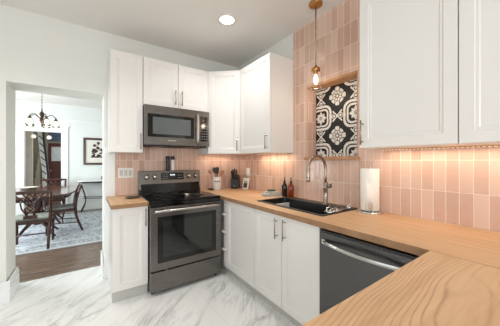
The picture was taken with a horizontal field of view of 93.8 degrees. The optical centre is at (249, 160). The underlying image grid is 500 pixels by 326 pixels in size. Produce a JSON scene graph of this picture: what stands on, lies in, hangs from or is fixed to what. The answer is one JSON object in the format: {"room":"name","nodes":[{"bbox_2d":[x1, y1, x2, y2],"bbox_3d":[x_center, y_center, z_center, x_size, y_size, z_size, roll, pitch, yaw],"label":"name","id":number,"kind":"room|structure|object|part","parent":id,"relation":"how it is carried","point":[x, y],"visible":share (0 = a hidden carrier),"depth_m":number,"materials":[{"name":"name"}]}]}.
{"room":"kitchen","nodes":[
{"label":"kitchen","id":0,"kind":"room"},
{"bbox_2d":[25,131,32,210],"bbox_3d":[-5.928,-0.060,5.992,0.540,2.750,0.080,0,0,-35],"label":"wall","id":1,"kind":"structure","parent":0,"point":[28,140],"depth_m":6.07,"materials":[{"name":"beige paint"}]},
{"bbox_2d":[33,132,60,178],"bbox_3d":[-6.512,-0.060,8.013,2.900,2.750,0.080,0,0,-35],"label":"wall","id":2,"kind":"structure","parent":0,"point":[35,140],"depth_m":7.78,"materials":[{"name":"paint"}]},
{"bbox_2d":[48,143,60,185],"bbox_3d":[-6.391,0.365,8.050,0.840,1.900,0.107,0,0,-35],"label":"door","id":3,"kind":"structure","parent":2,"relation":"in","point":[54,149],"depth_m":7.91,"materials":[{"name":"brown wood"}]},
{"bbox_3d":[-6.409,-0.225,8.076,0.680,0.480,0.015,0,0,-35],"label":"pane","id":4,"kind":"part","parent":3,"relation":"part of","materials":[{"name":"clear glass"}]},
{"bbox_2d":[48,132,60,141],"bbox_3d":[-6.413,-0.915,8.082,0.850,0.540,0.020,0,0,-35],"label":"window","id":5,"kind":"structure","parent":2,"relation":"in","point":[56,137],"depth_m":7.94,"materials":[{"name":"blue glass"}]},
{"bbox_2d":[16,100,101,203],"bbox_3d":[-4.629,-0.060,6.194,4.900,2.750,0.120,0,0,-35],"label":"wall","id":6,"kind":"structure","parent":0,"point":[77,132],"depth_m":6.16,"materials":[{"name":"paint"}]},
{"bbox_2d":[16,124,68,215],"bbox_3d":[-5.144,0.222,5.809,1.035,2.185,0.160,0,0,-35],"label":"trim","id":7,"kind":"structure","parent":6,"relation":"attached to","point":[20,128],"depth_m":5.60,"materials":[{"name":"paint"}]},
{"bbox_2d":[16,115,101,124],"bbox_3d":[-4.627,-1.028,6.104,4.800,0.065,0.030,0,0,-35],"label":"trim","id":8,"kind":"structure","parent":6,"relation":"attached to","point":[19,117],"depth_m":6.01,"materials":[{"name":"paint"}]},
{"bbox_2d":[77,201,101,210],"bbox_3d":[-4.630,1.215,6.108,4.800,0.200,0.020,0,0,-35],"label":"baseboard","id":9,"kind":"structure","parent":6,"relation":"attached to","point":[97,204],"depth_m":6.32,"materials":[{"name":"paint"}]},
{"bbox_2d":[83,138,101,164],"bbox_3d":[-4.188,-0.250,6.409,0.620,0.730,0.028,0,0,-35],"label":"framed print","id":10,"kind":"object","parent":6,"relation":"attached to","point":[92,147],"visible":0.83,"depth_m":6.35,"materials":[{"name":"white paper"}]},
{"bbox_2d":[0,4,236,282],"bbox_3d":[-2.135,-0.060,2.471,4.720,2.750,0.360,0,0,-35],"label":"wall","id":11,"kind":"structure","parent":0,"point":[41,54],"depth_m":2.36,"materials":[{"name":"white paint"}]},
{"bbox_2d":[0,266,18,304],"bbox_3d":[-3.195,1.215,1.712,2.113,0.200,0.388,0,0,-35],"label":"baseboard","id":12,"kind":"structure","parent":11,"relation":"attached to","point":[8,289],"depth_m":2.16,"materials":[{"name":"paint"}]},
{"bbox_2d":[101,250,103,278],"bbox_3d":[-1.732,1.215,2.765,0.043,0.200,0.380,0,0,-35],"label":"baseboard opening","id":13,"kind":"structure","parent":11,"relation":"attached to","point":[102,261],"depth_m":2.64,"materials":[{"name":"paint"}]},
{"bbox_2d":[104,147,114,278],"bbox_3d":[-1.579,0.580,2.632,0.105,1.470,0.012,0,0,-35],"label":"trim","id":14,"kind":"structure","parent":11,"relation":"attached to","point":[109,158],"depth_m":2.62,"materials":[{"name":"paint"}]},
{"bbox_2d":[107,49,142,152],"bbox_3d":[-1.364,-0.605,2.554,0.304,1.040,0.386,0,0,-35],"label":"upper cabinet","id":15,"kind":"object","parent":11,"relation":"attached to","point":[124,69],"visible":1,"depth_m":2.43,"materials":[{"name":"white wood"}]},
{"bbox_2d":[143,56,207,111],"bbox_3d":[-0.926,-0.865,2.860,0.760,0.520,0.386,0,0,-35],"label":"upper cabinet","id":16,"kind":"object","parent":11,"relation":"attached to","point":[166,84],"visible":0.85,"depth_m":2.70,"materials":[{"name":"white wood"}]},
{"bbox_3d":[-0.998,-0.865,2.632,0.375,0.515,0.019,0,0,-35],"label":"door","id":17,"kind":"part","parent":16,"relation":"part of","materials":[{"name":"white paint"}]},
{"bbox_2d":[143,104,208,148],"bbox_3d":[-0.910,-0.380,2.827,0.746,0.440,0.440,0,0,-35],"label":"microwave","id":18,"kind":"object","parent":16,"relation":"attached to","point":[163,127],"visible":0.97,"depth_m":2.66,"materials":[{"name":"silver metal"}]},
{"bbox_3d":[-0.624,-0.377,2.787,0.022,0.376,0.047,0,0,-35],"label":"handle","id":19,"kind":"part","parent":18,"relation":"part of","materials":[{"name":"metal"}]},
{"bbox_3d":[-0.580,-0.386,2.856,0.172,0.426,0.019,0,0,-35],"label":"control panel","id":20,"kind":"part","parent":18,"relation":"part of","materials":[{"name":"black metal"}]},
{"bbox_3d":[-0.687,-0.865,2.850,0.375,0.515,0.019,0,0,-35],"label":"door","id":21,"kind":"part","parent":16,"relation":"part of","materials":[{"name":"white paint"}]},
{"bbox_2d":[115,147,236,195],"bbox_3d":[-0.869,0.115,3.132,1.632,0.600,0.008,0,0,-35],"label":"wall tile","id":22,"kind":"structure","parent":11,"relation":"attached to","point":[151,159],"depth_m":3.02,"materials":[{"name":"pink tile"}]},
{"bbox_2d":[118,168,132,177],"bbox_3d":[-1.444,0.143,2.719,0.160,0.114,0.009,0,0,-35],"label":"switch plate","id":23,"kind":"object","parent":22,"relation":"attached to","point":[122,172],"visible":1,"depth_m":2.71,"materials":[{"name":"white plastic"}]},
{"bbox_2d":[198,70,252,154],"bbox_3d":[-0.283,-0.605,3.159,0.639,1.040,0.617,0,0,-35],"label":"upper cabinet","id":24,"kind":"object","parent":11,"relation":"attached to","point":[223,86],"visible":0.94,"depth_m":2.93,"materials":[{"name":"white wood"}]},
{"bbox_3d":[-0.327,-0.605,2.935,0.402,1.035,0.019,0,0,7],"label":"door","id":25,"kind":"part","parent":24,"relation":"part of","materials":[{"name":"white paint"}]},
{"bbox_2d":[0,201,294,325],"bbox_3d":[-2.732,1.345,3.481,4.900,0.060,13.700,0,0,-35],"label":"floor","id":26,"kind":"structure","parent":0,"point":[82,297],"depth_m":2.18,"materials":[{"name":"stone"}]},
{"bbox_2d":[33,132,49,205],"bbox_3d":[-6.495,0.014,6.775,1.208,2.602,1.588,0,0,-35],"label":"staircase","id":27,"kind":"structure","parent":26,"relation":"on","point":[40,159],"depth_m":6.46,"materials":[{"name":"paint"}]},
{"bbox_3d":[-5.637,-0.001,6.440,0.186,2.572,0.056,0,0,-35],"label":"handrail","id":28,"kind":"part","parent":27,"relation":"part of","materials":[{"name":"wood"}]},
{"bbox_2d":[16,211,101,254],"bbox_3d":[-3.885,1.309,4.432,3.300,0.012,2.700,0,0,-35],"label":"area rug","id":29,"kind":"object","parent":26,"relation":"on","point":[68,234],"visible":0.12,"depth_m":4.13,"materials":[{"name":"grey carpet"}]},
{"bbox_2d":[16,191,54,248],"bbox_3d":[-3.295,0.872,3.545,0.504,0.872,0.551,0,0,-35],"label":"dining chair","id":30,"kind":"object","parent":29,"relation":"on","point":[25,219],"visible":0.73,"depth_m":3.45,"materials":[{"name":"brown wood"}]},
{"bbox_3d":[-3.618,1.099,3.624,0.041,0.407,0.042,0,0,33],"label":"leg","id":31,"kind":"part","parent":30,"relation":"part of","materials":[{"name":"brown wood"}]},
{"bbox_3d":[-3.157,0.463,3.348,0.494,0.054,0.030,0,0,-35],"label":"rail","id":32,"kind":"part","parent":30,"relation":"part of","materials":[{"name":"brown wood"}]},
{"bbox_3d":[-3.331,0.862,3.596,0.439,0.037,0.405,0,0,-35],"label":"seat","id":33,"kind":"part","parent":30,"relation":"part of","materials":[{"name":"fabric"}]},
{"bbox_3d":[-3.326,0.905,3.590,0.470,0.047,0.440,0,0,-35],"label":"seat frame","id":34,"kind":"part","parent":30,"relation":"part of","materials":[{"name":"brown wood"}]},
{"bbox_3d":[-3.000,0.877,3.506,0.066,0.862,0.149,0,0,-35],"label":"leg","id":35,"kind":"part","parent":30,"relation":"part of","materials":[{"name":"brown wood"}]},
{"bbox_3d":[-3.258,1.099,3.876,0.041,0.407,0.042,0,0,33],"label":"leg","id":36,"kind":"part","parent":30,"relation":"part of","materials":[{"name":"brown wood"}]},
{"bbox_2d":[16,185,76,237],"bbox_3d":[-3.960,0.930,4.452,1.060,0.732,2.000,0,0,-35],"label":"dining table","id":37,"kind":"object","parent":29,"relation":"on","point":[58,191],"visible":0.48,"depth_m":4.11,"materials":[{"name":"brown wood"}]},
{"bbox_3d":[-3.707,1.150,3.854,0.271,0.292,0.271,0,0,-35],"label":"leg","id":38,"kind":"part","parent":37,"relation":"part of","materials":[{"name":"brown wood"}]},
{"bbox_2d":[16,186,39,189],"bbox_3d":[-4.345,0.539,4.549,0.384,0.050,0.269,0,0,-35],"label":"serving dish","id":39,"kind":"object","parent":37,"relation":"on","point":[27,187],"visible":0.91,"depth_m":4.54,"materials":[{"name":"white ceramic"}]},
{"bbox_3d":[-3.480,1.150,4.009,0.352,0.292,0.060,0,0,10],"label":"leg","id":40,"kind":"part","parent":37,"relation":"part of","materials":[{"name":"brown wood"}]},
{"bbox_2d":[39,178,66,216],"bbox_3d":[-4.627,0.872,5.476,0.504,0.872,0.551,0,0,-35],"label":"dining chair","id":41,"kind":"object","parent":29,"relation":"on","point":[57,179],"visible":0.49,"depth_m":5.58,"materials":[{"name":"brown wood"}]},
{"bbox_3d":[-4.764,0.463,5.672,0.494,0.054,0.030,0,0,-35],"label":"rail","id":42,"kind":"part","parent":41,"relation":"part of","materials":[{"name":"brown wood"}]},
{"bbox_2d":[45,183,83,235],"bbox_3d":[-3.478,0.872,4.392,0.551,0.872,0.504,0,0,-40],"label":"dining chair","id":43,"kind":"object","parent":29,"relation":"on","point":[60,208],"visible":0.88,"depth_m":4.31,"materials":[{"name":"brown wood"}]},
{"bbox_3d":[-3.521,0.905,4.357,0.440,0.047,0.470,0,0,-40],"label":"seat frame","id":44,"kind":"part","parent":43,"relation":"part of","materials":[{"name":"brown wood"}]},
{"bbox_3d":[-3.527,0.862,4.352,0.405,0.037,0.439,0,0,-40],"label":"seat","id":45,"kind":"part","parent":43,"relation":"part of","materials":[{"name":"fabric"}]},
{"bbox_3d":[-3.462,0.877,4.689,0.149,0.862,0.066,0,0,-40],"label":"leg","id":46,"kind":"part","parent":43,"relation":"part of","materials":[{"name":"brown wood"}]},
{"bbox_3d":[-3.184,0.877,4.351,0.149,0.862,0.066,0,0,-40],"label":"leg","id":47,"kind":"part","parent":43,"relation":"part of","materials":[{"name":"brown wood"}]},
{"bbox_2d":[77,179,101,211],"bbox_3d":[-4.006,0.908,6.263,1.000,0.807,0.420,0,0,-35],"label":"console table","id":48,"kind":"object","parent":26,"relation":"on","point":[87,180],"visible":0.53,"depth_m":5.99,"materials":[{"name":"white stone"}]},
{"bbox_2d":[108,205,147,302],"bbox_3d":[-1.286,0.877,2.442,0.304,0.876,0.642,0,0,-35],"label":"base cabinet","id":49,"kind":"object","parent":26,"relation":"on","point":[127,227],"visible":0.94,"depth_m":2.21,"materials":[{"name":"white wood"}]},
{"bbox_2d":[106,194,148,209],"bbox_3d":[-1.293,0.420,2.439,0.318,0.038,0.638,0,0,-35],"label":"countertop","id":50,"kind":"structure","parent":49,"relation":"on","point":[114,202],"depth_m":2.26,"materials":[{"name":"brown wood"}]},
{"bbox_2d":[124,196,140,198],"bbox_3d":[-1.253,0.393,2.502,0.158,0.016,0.126,0,0,-35],"label":"spoon rest","id":51,"kind":"object","parent":50,"relation":"on","point":[128,197],"visible":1,"depth_m":2.50,"materials":[{"name":"black metal"}]},
{"bbox_3d":[-1.011,0.547,2.265,0.011,0.165,0.038,0,0,-35],"label":"handle","id":52,"kind":"part","parent":49,"relation":"part of","materials":[{"name":"silver metal"}]},
{"bbox_2d":[138,170,220,294],"bbox_3d":[-0.815,0.720,2.698,0.758,1.190,0.758,0,0,-35],"label":"range","id":53,"kind":"object","parent":26,"relation":"on","point":[184,228],"visible":0.98,"depth_m":2.47,"materials":[{"name":"silver metal"}]},
{"bbox_2d":[166,156,169,170],"bbox_3d":[-1.038,0.033,2.955,0.049,0.182,0.049,0,0,-35],"label":"pepper mill","id":54,"kind":"object","parent":53,"relation":"on","point":[167,157],"visible":1,"depth_m":2.94,"materials":[{"name":"black plastic"}]},
{"bbox_2d":[171,156,174,169],"bbox_3d":[-0.987,0.033,2.991,0.049,0.182,0.049,0,0,-35],"label":"salt mill","id":55,"kind":"object","parent":53,"relation":"on","point":[172,157],"visible":0.94,"depth_m":2.97,"materials":[{"name":"white plastic"}]},
{"bbox_2d":[139,190,219,203],"bbox_3d":[-0.815,0.408,2.698,0.758,0.022,0.570,0,0,-35],"label":"cooktop","id":56,"kind":"object","parent":53,"relation":"in","point":[175,196],"depth_m":2.59,"materials":[{"name":"black glass"}]},
{"bbox_3d":[-0.655,0.436,2.469,0.750,0.033,0.030,0,0,-35],"label":"trim","id":57,"kind":"part","parent":53,"relation":"part of","materials":[{"name":"black glass"}]},
{"bbox_3d":[-0.650,0.763,2.462,0.750,0.613,0.044,0,0,-35],"label":"oven door","id":58,"kind":"part","parent":53,"relation":"part of","materials":[{"name":"black metal"}]},
{"bbox_3d":[-0.650,1.176,2.462,0.750,0.187,0.044,0,0,-35],"label":"drawer","id":59,"kind":"part","parent":53,"relation":"part of","materials":[{"name":"black metal"}]},
{"bbox_3d":[-0.620,0.487,2.415,0.695,0.025,0.070,0,0,-35],"label":"handle","id":60,"kind":"part","parent":53,"relation":"part of","materials":[{"name":"metal"}]},
{"bbox_2d":[220,199,259,296],"bbox_3d":[-0.094,0.877,2.892,0.623,0.876,1.269,0,0,-35],"label":"base cabinet","id":61,"kind":"object","parent":26,"relation":"on","point":[237,220],"visible":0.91,"depth_m":2.45,"materials":[{"name":"white wood"}]},
{"bbox_3d":[-0.107,0.824,2.435,0.019,0.760,0.529,0,0,-35],"label":"door","id":62,"kind":"part","parent":61,"relation":"part of","materials":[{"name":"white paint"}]},
{"bbox_2d":[200,187,499,268],"bbox_3d":[0.500,0.420,2.037,0.640,0.038,3.348,0,0,-35],"label":"countertop","id":63,"kind":"structure","parent":61,"relation":"on","point":[417,236],"depth_m":1.36,"materials":[{"name":"brown wood"}]},
{"bbox_2d":[213,177,221,189],"bbox_3d":[-0.458,0.313,3.259,0.124,0.175,0.125,0,0,-35],"label":"utensil crock","id":64,"kind":"object","parent":63,"relation":"on","point":[217,181],"visible":0.94,"depth_m":3.20,"materials":[{"name":"white ceramic"}]},
{"bbox_2d":[231,175,239,188],"bbox_3d":[-0.211,0.301,3.399,0.104,0.199,0.162,0,0,8],"label":"knife block","id":65,"kind":"object","parent":63,"relation":"on","point":[235,182],"visible":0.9,"depth_m":3.33,"materials":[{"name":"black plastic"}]},
{"bbox_2d":[242,178,249,188],"bbox_3d":[-0.060,0.323,3.311,0.110,0.155,0.045,0,0,41],"label":"print","id":66,"kind":"object","parent":63,"relation":"on","point":[245,185],"visible":0.98,"depth_m":3.30,"materials":[{"name":"white paper"}]},
{"bbox_2d":[261,191,281,195],"bbox_3d":[0.246,0.376,2.696,0.242,0.050,0.178,0,0,-6],"label":"folded cloth","id":67,"kind":"object","parent":63,"relation":"on","point":[265,193],"visible":0.96,"depth_m":2.63,"materials":[{"name":"white fabric"}]},
{"bbox_2d":[282,177,286,196],"bbox_3d":[0.388,0.294,2.625,0.064,0.214,0.064,0,0,-35],"label":"soap bottle","id":68,"kind":"object","parent":63,"relation":"on","point":[284,185],"visible":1,"depth_m":2.60,"materials":[{"name":"glass"}]},
{"bbox_2d":[288,178,293,196],"bbox_3d":[0.449,0.294,2.560,0.064,0.214,0.064,0,0,-35],"label":"soap bottle","id":69,"kind":"object","parent":63,"relation":"on","point":[290,187],"visible":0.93,"depth_m":2.54,"materials":[{"name":"orange glass"}]},
{"bbox_2d":[257,197,356,216],"bbox_3d":[0.479,0.493,2.127,0.460,0.200,0.790,0,0,-35],"label":"sink","id":70,"kind":"object","parent":63,"relation":"in","point":[313,207],"visible":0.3,"depth_m":2.21,"materials":[{"name":"black metal"}]},
{"bbox_2d":[324,206,350,212],"bbox_3d":[0.687,0.368,1.831,0.298,0.044,0.044,0,0,-35],"label":"dish rack","id":71,"kind":"object","parent":70,"relation":"on","point":[336,209],"visible":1,"depth_m":1.81,"materials":[{"name":"silver metal"}]},
{"bbox_2d":[306,155,331,203],"bbox_3d":[0.614,0.170,2.033,0.282,0.445,0.124,0,0,-35],"label":"faucet","id":72,"kind":"object","parent":63,"relation":"on","point":[326,185],"visible":1,"depth_m":2.11,"materials":[{"name":"silver metal"}]},
{"bbox_3d":[0.590,0.080,2.058,0.261,0.265,0.025,0,0,-35],"label":"spout","id":73,"kind":"part","parent":72,"relation":"part of","materials":[{"name":"silver metal"}]},
{"bbox_2d":[357,167,382,214],"bbox_3d":[0.934,0.226,1.826,0.180,0.349,0.180,0,0,-35],"label":"paper towel holder","id":74,"kind":"object","parent":63,"relation":"on","point":[358,210],"visible":0.7,"depth_m":1.76,"materials":[{"name":"silver metal"}]},
{"bbox_2d":[360,168,379,210],"bbox_3d":[0.933,0.223,1.825,0.137,0.320,0.135,0,0,-35],"label":"paper towel roll","id":75,"kind":"object","parent":74,"relation":"on","point":[369,178],"visible":0.95,"depth_m":1.77,"materials":[{"name":"white paper"}]},
{"bbox_2d":[254,202,321,325],"bbox_3d":[0.484,0.877,2.058,0.632,0.876,0.760,0,0,-35],"label":"base cabinet","id":76,"kind":"object","parent":26,"relation":"on","point":[286,250],"visible":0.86,"depth_m":1.85,"materials":[{"name":"white wood"}]},
{"bbox_3d":[0.155,0.824,2.059,0.019,0.760,0.375,0,0,-35],"label":"door","id":77,"kind":"part","parent":76,"relation":"part of","materials":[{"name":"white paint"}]},
{"bbox_3d":[0.373,0.824,1.748,0.019,0.760,0.375,0,0,-35],"label":"door","id":78,"kind":"part","parent":76,"relation":"part of","materials":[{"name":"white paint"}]},
{"bbox_2d":[320,228,419,313],"bbox_3d":[0.858,0.884,1.483,0.669,0.862,0.600,0,0,-35],"label":"dishwasher","id":79,"kind":"object","parent":26,"relation":"on","point":[349,265],"visible":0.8,"depth_m":1.39,"materials":[{"name":"grey metal"}]},
{"bbox_3d":[0.611,0.531,1.310,0.068,0.032,0.542,0,0,-35],"label":"handle","id":80,"kind":"part","parent":79,"relation":"part of","materials":[{"name":"metal"}]},
{"bbox_3d":[0.819,0.877,0.691,1.640,0.876,0.616,0,0,-35],"label":"cabinet","id":81,"kind":"object","parent":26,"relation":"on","visible":0},
{"bbox_2d":[301,251,499,325],"bbox_3d":[0.537,0.420,0.440,1.130,0.038,0.688,0,0,-35],"label":"countertop","id":82,"kind":"structure","parent":81,"relation":"on","point":[434,288],"depth_m":0.68,"materials":[{"name":"brown wood"}]},
{"bbox_2d":[0,0,344,108],"bbox_3d":[-2.773,-1.465,3.453,5.000,0.060,13.900,0,0,-35],"label":"ceiling","id":83,"kind":"structure","parent":0,"point":[191,27],"depth_m":2.41,"materials":[{"name":"paint"}]},
{"bbox_2d":[31,132,51,138],"bbox_3d":[-5.405,-0.999,6.065,0.104,0.872,0.448,0,0,19],"label":"lamp","id":84,"kind":"object","parent":83,"relation":"hanging from","point":[33,135],"visible":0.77,"depth_m":5.91,"materials":[{"name":"white glass"}]},
{"bbox_2d":[25,96,59,127],"bbox_3d":[-3.953,-1.035,4.465,0.506,0.800,0.512,0,0,-35],"label":"chandelier","id":85,"kind":"object","parent":83,"relation":"hanging from","point":[45,123],"visible":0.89,"depth_m":4.42,"materials":[{"name":"white glass"}]},
{"bbox_3d":[-4.006,-0.715,4.253,0.124,0.130,0.124,0,0,-35],"label":"lamp shade","id":86,"kind":"part","parent":85,"relation":"part of","materials":[{"name":"white glass"}]},
{"bbox_3d":[-3.960,-0.810,4.452,0.080,0.350,0.080,0,0,-35],"label":"stem","id":87,"kind":"part","parent":85,"relation":"part of","materials":[{"name":"brown metal"}]},
{"bbox_3d":[-3.784,-0.715,4.347,0.124,0.130,0.124,0,0,-35],"label":"lamp shade","id":88,"kind":"part","parent":85,"relation":"part of","materials":[{"name":"white glass"}]},
{"bbox_3d":[-3.806,-0.715,4.587,0.124,0.130,0.124,0,0,-35],"label":"lamp shade","id":89,"kind":"part","parent":85,"relation":"part of","materials":[{"name":"white glass"}]},
{"bbox_2d":[218,14,235,24],"bbox_3d":[-0.234,-1.430,2.379,0.188,0.009,0.188,0,0,-35],"label":"recessed light","id":90,"kind":"object","parent":83,"relation":"in","point":[225,19],"visible":1,"depth_m":2.37,"materials":[{"name":"white plastic"}]},
{"bbox_2d":[309,0,322,90],"bbox_3d":[0.601,-1.041,2.137,0.120,0.788,0.120,0,0,-35],"label":"pendant lamp","id":91,"kind":"object","parent":83,"relation":"hanging from","point":[316,75],"visible":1,"depth_m":2.10,"materials":[{"name":"gold metal"}]},
{"bbox_3d":[0.601,-1.135,2.137,0.010,0.560,0.010,0,0,-35],"label":"rod","id":92,"kind":"part","parent":91,"relation":"part of","materials":[{"name":"gold metal"}]},
{"bbox_3d":[0.601,-0.737,2.137,0.110,0.180,0.110,0,0,-35],"label":"lamp shade","id":93,"kind":"part","parent":91,"relation":"part of","materials":[{"name":"clear glass"}]},
{"bbox_2d":[237,34,484,229],"bbox_3d":[1.503,-0.060,1.440,0.300,2.750,5.500,0,0,-35],"label":"wall","id":94,"kind":"structure","parent":0,"point":[284,48],"depth_m":2.79,"materials":[{"name":"white paint"}]},
{"bbox_2d":[240,53,292,153],"bbox_3d":[0.161,-0.605,2.752,0.378,1.040,0.592,0,0,-35],"label":"upper cabinet","id":95,"kind":"object","parent":94,"relation":"attached to","point":[266,84],"visible":0.98,"depth_m":2.56,"materials":[{"name":"white wood"}]},
{"bbox_3d":[0.045,-0.605,2.671,0.019,1.035,0.587,0,0,-35],"label":"door","id":96,"kind":"part","parent":95,"relation":"part of","materials":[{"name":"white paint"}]},
{"bbox_2d":[307,70,356,90],"bbox_3d":[0.814,-0.762,2.267,0.142,0.022,0.555,0,0,-35],"label":"board","id":97,"kind":"object","parent":94,"relation":"attached to","point":[350,76],"visible":0.62,"depth_m":2.19,"materials":[{"name":"brown wood"}]},
{"bbox_2d":[304,156,359,159],"bbox_3d":[0.804,-0.022,2.261,0.165,0.030,0.597,0,0,-35],"label":"sill","id":98,"kind":"structure","parent":94,"relation":"attached to","point":[340,157],"depth_m":2.11,"materials":[{"name":"brown wood"}]},
{"bbox_2d":[307,73,357,156],"bbox_3d":[0.816,-0.405,2.268,0.138,0.736,0.563,0,0,-35],"label":"trim recess reveal","id":99,"kind":"structure","parent":94,"relation":"attached to","point":[311,95],"depth_m":2.49,"materials":[{"name":"pink tile"}]},
{"bbox_2d":[316,79,356,156],"bbox_3d":[0.876,-0.405,2.310,0.010,0.736,0.555,0,0,-35],"label":"tile","id":100,"kind":"structure","parent":94,"relation":"attached to","point":[336,106],"depth_m":2.32,"materials":[{"name":"black tile"}]},
{"bbox_2d":[237,0,499,231],"bbox_3d":[0.833,-0.517,2.130,0.008,1.836,3.600,0,0,-35],"label":"wall tile","id":101,"kind":"structure","parent":94,"relation":"attached to","point":[458,186],"depth_m":2.00,"materials":[{"name":"pink tile"}]},
{"bbox_2d":[246,168,249,175],"bbox_3d":[-0.035,0.164,3.332,0.034,0.118,0.072,0,0,-35],"label":"wall outlet","id":102,"kind":"object","parent":101,"relation":"attached to","point":[247,169],"visible":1,"depth_m":3.31,"materials":[{"name":"white plastic"}]},
{"bbox_2d":[360,0,499,149],"bbox_3d":[1.188,-0.601,1.283,0.378,1.048,1.060,0,0,-35],"label":"upper cabinet","id":103,"kind":"object","parent":94,"relation":"attached to","point":[430,69],"depth_m":1.31,"materials":[{"name":"white wood"}]},
{"bbox_3d":[0.761,-0.190,1.597,0.038,0.165,0.011,0,0,-35],"label":"handle","id":104,"kind":"part","parent":103,"relation":"part of","materials":[{"name":"silver metal"}]},
{"bbox_3d":[0.920,-0.605,1.419,0.019,1.035,0.525,0,0,-35],"label":"door","id":105,"kind":"part","parent":103,"relation":"part of","materials":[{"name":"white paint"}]},
{"bbox_3d":[1.276,-0.081,1.355,0.012,0.008,1.000,0,0,-35],"label":"light strip","id":106,"kind":"part","parent":103,"relation":"part of","materials":[{"name":"white plastic"}]},
{"bbox_3d":[1.224,-0.605,0.985,0.019,1.035,0.525,0,0,-35],"label":"door","id":107,"kind":"part","parent":103,"relation":"part of","materials":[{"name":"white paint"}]}
]}

